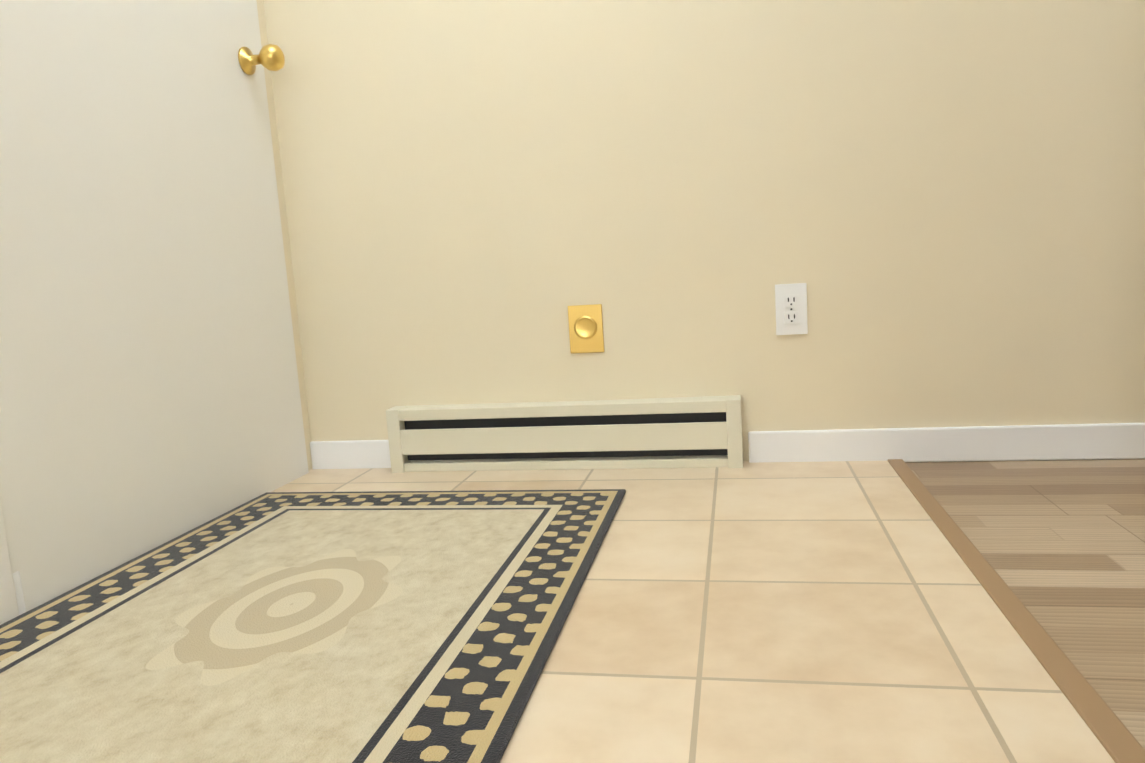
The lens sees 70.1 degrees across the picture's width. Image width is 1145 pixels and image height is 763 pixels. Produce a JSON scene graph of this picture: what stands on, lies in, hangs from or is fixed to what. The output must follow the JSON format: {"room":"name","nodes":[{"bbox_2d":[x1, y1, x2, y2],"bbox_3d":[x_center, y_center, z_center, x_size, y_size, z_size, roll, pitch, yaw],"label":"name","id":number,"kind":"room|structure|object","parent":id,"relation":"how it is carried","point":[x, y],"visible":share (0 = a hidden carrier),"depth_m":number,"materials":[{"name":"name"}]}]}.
{"room":"entryway","nodes":[
{"label":"entryway","id":0,"kind":"room"},
{"bbox_2d":[256,0,312,470],"bbox_3d":[-1.381,-0.608,-0.585,0.120,2.540,5.500,-2,8,12],"label":"wall","id":1,"kind":"structure","parent":0,"point":[281,197],"depth_m":2.14,"materials":[{"name":"beige paint"}]},
{"bbox_2d":[13,571,25,614],"bbox_3d":[-1.320,0.666,-0.835,0.017,0.082,4.434,-2,8,12],"label":"baseboard","id":2,"kind":"structure","parent":1,"relation":"attached to","point":[16,576],"depth_m":1.31,"materials":[{"name":"white wood"}]},
{"bbox_2d":[0,0,308,624],"bbox_3d":[-0.871,-0.722,1.583,0.023,2.116,1.043,-2,8,12],"label":"door","id":3,"kind":"structure","parent":1,"relation":"attached to","point":[150,399],"depth_m":1.58,"materials":[{"name":"white wood"}]},
{"bbox_2d":[238,44,284,74],"bbox_3d":[-0.743,-0.777,1.963,0.097,0.064,0.064,-2,8,12],"label":"doorknob set","id":4,"kind":"object","parent":3,"relation":"attached to","point":[270,57],"visible":1,"depth_m":1.95,"materials":[{"name":"gold metal"}]},
{"bbox_2d":[272,461,1114,762],"bbox_3d":[-0.145,0.339,1.270,1.490,0.006,1.700,-2,8,12],"label":"floor","id":5,"kind":"structure","parent":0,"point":[836,611],"depth_m":1.07,"materials":[{"name":"beige tile"}]},
{"bbox_2d":[0,489,625,762],"bbox_3d":[-0.436,0.350,1.268,0.880,0.009,1.280,-2,8,12],"label":"rug","id":6,"kind":"object","parent":5,"relation":"on","point":[360,627],"visible":0.96,"depth_m":1.16,"materials":[{"name":"beige fabric"}]},
{"bbox_2d":[263,0,1144,460],"bbox_3d":[1.354,-1.573,1.619,4.660,3.500,0.124,-2,8,12],"label":"wall","id":7,"kind":"structure","parent":0,"point":[937,206],"depth_m":1.93,"materials":[{"name":"beige paint"}]},
{"bbox_2d":[386,395,743,472],"bbox_3d":[-0.031,0.140,2.060,0.904,0.174,0.065,-2,8,12],"label":"baseboard heater","id":8,"kind":"object","parent":7,"relation":"attached to","point":[692,432],"visible":0.96,"depth_m":2.04,"materials":[{"name":"beige metal"}]},
{"bbox_2d":[568,304,603,353],"bbox_3d":[0.033,-0.131,2.033,0.086,0.120,0.014,-2,8,12],"label":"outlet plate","id":9,"kind":"object","parent":7,"relation":"attached to","point":[586,335],"visible":1,"depth_m":2.03,"materials":[{"name":"gold metal"}]},
{"bbox_2d":[775,283,807,334],"bbox_3d":[0.518,-0.171,1.932,0.072,0.120,0.010,-2,8,12],"label":"electrical outlet","id":10,"kind":"object","parent":7,"relation":"attached to","point":[791,307],"visible":1,"depth_m":1.93,"materials":[{"name":"white plastic"}]},
{"bbox_2d":[748,422,1144,462],"bbox_3d":[1.900,0.110,1.698,3.000,0.082,0.013,-2,8,12],"label":"baseboard","id":11,"kind":"structure","parent":7,"relation":"attached to","point":[1042,442],"depth_m":1.90,"materials":[{"name":"white wood"}]},
{"bbox_2d":[905,459,1144,748],"bbox_3d":[3.018,0.533,-1.227,8.910,0.100,5.620,-2,8,12],"label":"floor","id":12,"kind":"structure","parent":0,"point":[1059,545],"depth_m":1.35,"materials":[{"name":"brown wood"}]},
{"bbox_2d":[887,459,1144,762],"bbox_3d":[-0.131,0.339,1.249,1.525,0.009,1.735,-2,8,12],"label":"floor strip","id":13,"kind":"object","parent":12,"relation":"on","point":[1118,741],"visible":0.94,"depth_m":1.01,"materials":[{"name":"brown wood"}]}
]}

